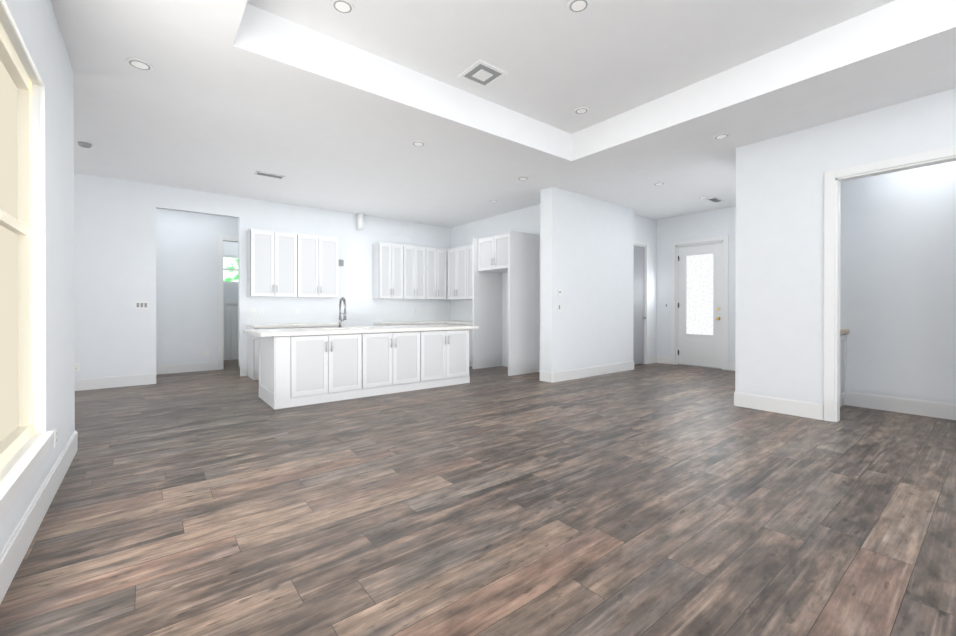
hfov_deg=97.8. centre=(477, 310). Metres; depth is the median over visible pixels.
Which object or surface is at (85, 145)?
smoke detector
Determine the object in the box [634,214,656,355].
wall
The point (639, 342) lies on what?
interior door
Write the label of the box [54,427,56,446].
outlet
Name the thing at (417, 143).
recessed light
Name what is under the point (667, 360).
baseboard
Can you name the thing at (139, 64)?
recessed light
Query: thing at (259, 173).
ceiling vent
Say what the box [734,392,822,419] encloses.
baseboard
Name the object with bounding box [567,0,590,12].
recessed light
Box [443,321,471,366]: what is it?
base cabinet
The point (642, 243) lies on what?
door frame
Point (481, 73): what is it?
ceiling vent
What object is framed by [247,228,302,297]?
upper cabinet
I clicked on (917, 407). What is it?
baseboard
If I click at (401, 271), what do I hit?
upper cabinet
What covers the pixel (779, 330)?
wall
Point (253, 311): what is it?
outlet
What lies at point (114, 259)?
wall
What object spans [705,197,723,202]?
ceiling vent
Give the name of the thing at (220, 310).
door frame
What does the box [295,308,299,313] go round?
outlet
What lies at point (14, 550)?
baseboard
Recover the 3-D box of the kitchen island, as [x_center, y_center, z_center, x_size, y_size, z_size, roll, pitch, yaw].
[-1.477,0.703,5.921,2.784,0.835,0.918,0,0,-38]
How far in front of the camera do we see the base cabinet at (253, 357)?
6.89 m
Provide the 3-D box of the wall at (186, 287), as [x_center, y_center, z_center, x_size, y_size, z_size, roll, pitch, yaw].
[-5.429,-0.406,7.481,10.580,3.040,0.120,0,0,-38]
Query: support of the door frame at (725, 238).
attached to the wall at (714, 223)
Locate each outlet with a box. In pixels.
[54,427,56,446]
[75,363,79,370]
[204,350,208,355]
[251,308,255,314]
[259,308,263,314]
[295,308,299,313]
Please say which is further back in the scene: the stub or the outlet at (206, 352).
the stub
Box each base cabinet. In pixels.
[247,323,344,379]
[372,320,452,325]
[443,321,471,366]
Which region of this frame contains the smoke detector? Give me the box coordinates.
[78,142,91,147]
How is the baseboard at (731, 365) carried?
attached to the wall at (714, 223)
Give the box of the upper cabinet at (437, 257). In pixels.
[428,247,446,299]
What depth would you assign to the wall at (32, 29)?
2.51 m
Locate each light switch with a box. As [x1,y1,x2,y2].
[135,301,148,308]
[557,289,561,295]
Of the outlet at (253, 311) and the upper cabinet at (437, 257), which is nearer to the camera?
the outlet at (253, 311)
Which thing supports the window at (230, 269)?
in the wall at (230, 292)
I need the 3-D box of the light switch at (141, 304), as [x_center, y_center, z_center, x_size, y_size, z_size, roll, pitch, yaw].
[-5.049,-0.081,6.259,0.165,0.115,0.008,0,0,-38]
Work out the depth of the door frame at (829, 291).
4.21 m
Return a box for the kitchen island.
[259,328,471,408]
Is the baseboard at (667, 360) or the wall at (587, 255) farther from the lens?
the baseboard at (667, 360)
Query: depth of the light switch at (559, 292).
6.54 m
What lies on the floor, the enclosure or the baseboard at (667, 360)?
the enclosure
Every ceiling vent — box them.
[254,171,284,178]
[458,60,507,87]
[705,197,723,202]
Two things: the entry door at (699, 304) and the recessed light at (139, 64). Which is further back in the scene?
the entry door at (699, 304)
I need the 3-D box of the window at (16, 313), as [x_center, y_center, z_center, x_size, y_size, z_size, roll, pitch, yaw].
[-1.849,-0.288,1.458,0.055,2.010,2.310,0,0,-38]
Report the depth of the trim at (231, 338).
9.36 m
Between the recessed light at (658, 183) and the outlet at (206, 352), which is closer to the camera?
the recessed light at (658, 183)
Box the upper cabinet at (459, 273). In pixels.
[446,246,461,299]
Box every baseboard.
[0,431,77,603]
[75,366,246,390]
[156,361,217,374]
[540,355,656,382]
[657,355,670,363]
[728,362,734,370]
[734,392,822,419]
[844,391,955,419]
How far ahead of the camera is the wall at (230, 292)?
9.36 m
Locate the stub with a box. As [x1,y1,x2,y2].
[357,213,363,229]
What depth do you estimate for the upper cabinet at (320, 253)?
7.57 m
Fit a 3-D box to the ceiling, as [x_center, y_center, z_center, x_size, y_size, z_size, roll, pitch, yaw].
[-0.408,-2.165,4.687,15.000,0.500,15.100,0,0,-38]
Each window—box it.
[0,22,32,470]
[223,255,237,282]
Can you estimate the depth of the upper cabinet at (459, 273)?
9.08 m
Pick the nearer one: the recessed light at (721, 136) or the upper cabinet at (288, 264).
the recessed light at (721, 136)
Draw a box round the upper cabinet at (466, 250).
[462,244,471,299]
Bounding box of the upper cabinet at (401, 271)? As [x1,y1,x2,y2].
[372,242,407,297]
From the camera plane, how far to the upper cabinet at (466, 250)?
8.73 m
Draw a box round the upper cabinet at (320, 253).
[303,234,338,297]
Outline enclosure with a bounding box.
[472,231,538,375]
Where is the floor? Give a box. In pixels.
[0,359,955,635]
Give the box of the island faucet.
[338,297,346,327]
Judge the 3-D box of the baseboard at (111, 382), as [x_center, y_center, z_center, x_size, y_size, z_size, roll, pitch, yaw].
[-6.394,1.042,5.272,6.120,0.162,0.136,0,0,-38]
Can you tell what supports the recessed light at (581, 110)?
attached to the ceiling
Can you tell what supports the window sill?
attached to the wall at (32, 29)
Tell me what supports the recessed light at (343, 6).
attached to the ceiling
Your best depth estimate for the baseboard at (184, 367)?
7.52 m
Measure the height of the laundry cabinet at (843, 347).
0.900 m
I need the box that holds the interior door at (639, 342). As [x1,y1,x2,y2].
[633,244,645,364]
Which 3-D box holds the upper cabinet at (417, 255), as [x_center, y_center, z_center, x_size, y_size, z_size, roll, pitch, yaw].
[-1.429,-0.806,8.913,0.660,1.130,0.328,0,0,-38]
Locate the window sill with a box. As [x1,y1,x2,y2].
[0,430,53,517]
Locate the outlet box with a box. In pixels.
[339,260,343,265]
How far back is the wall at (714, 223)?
8.41 m
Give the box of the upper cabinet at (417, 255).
[400,246,427,299]
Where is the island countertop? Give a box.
[244,324,478,335]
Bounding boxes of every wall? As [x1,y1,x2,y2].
[0,0,74,552]
[74,173,450,378]
[156,209,237,364]
[223,241,237,301]
[451,204,539,366]
[540,187,633,371]
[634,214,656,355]
[656,206,735,364]
[735,88,955,419]
[840,161,955,403]
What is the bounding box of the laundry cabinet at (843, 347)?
[840,329,849,406]
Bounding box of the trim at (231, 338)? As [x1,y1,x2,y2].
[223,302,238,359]
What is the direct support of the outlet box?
attached to the wall at (114, 259)
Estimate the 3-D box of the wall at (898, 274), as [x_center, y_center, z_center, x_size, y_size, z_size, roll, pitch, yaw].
[5.700,-0.391,3.385,0.120,3.040,5.470,0,0,-38]
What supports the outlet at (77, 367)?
attached to the wall at (114, 259)
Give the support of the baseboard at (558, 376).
attached to the wall at (587, 255)
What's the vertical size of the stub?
0.310 m
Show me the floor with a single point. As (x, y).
(656, 499)
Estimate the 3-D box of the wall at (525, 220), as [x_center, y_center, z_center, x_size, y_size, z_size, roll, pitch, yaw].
[0.479,-0.409,8.442,0.120,3.040,3.440,0,0,-38]
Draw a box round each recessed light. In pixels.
[126,58,153,70]
[331,0,354,13]
[411,140,425,146]
[517,176,528,179]
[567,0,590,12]
[574,107,588,113]
[653,182,664,185]
[713,133,730,139]
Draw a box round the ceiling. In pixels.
[51,0,955,227]
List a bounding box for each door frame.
[218,235,237,369]
[634,240,648,363]
[671,235,728,369]
[824,145,955,421]
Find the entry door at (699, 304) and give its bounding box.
[676,240,722,368]
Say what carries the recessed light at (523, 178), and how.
in the ceiling

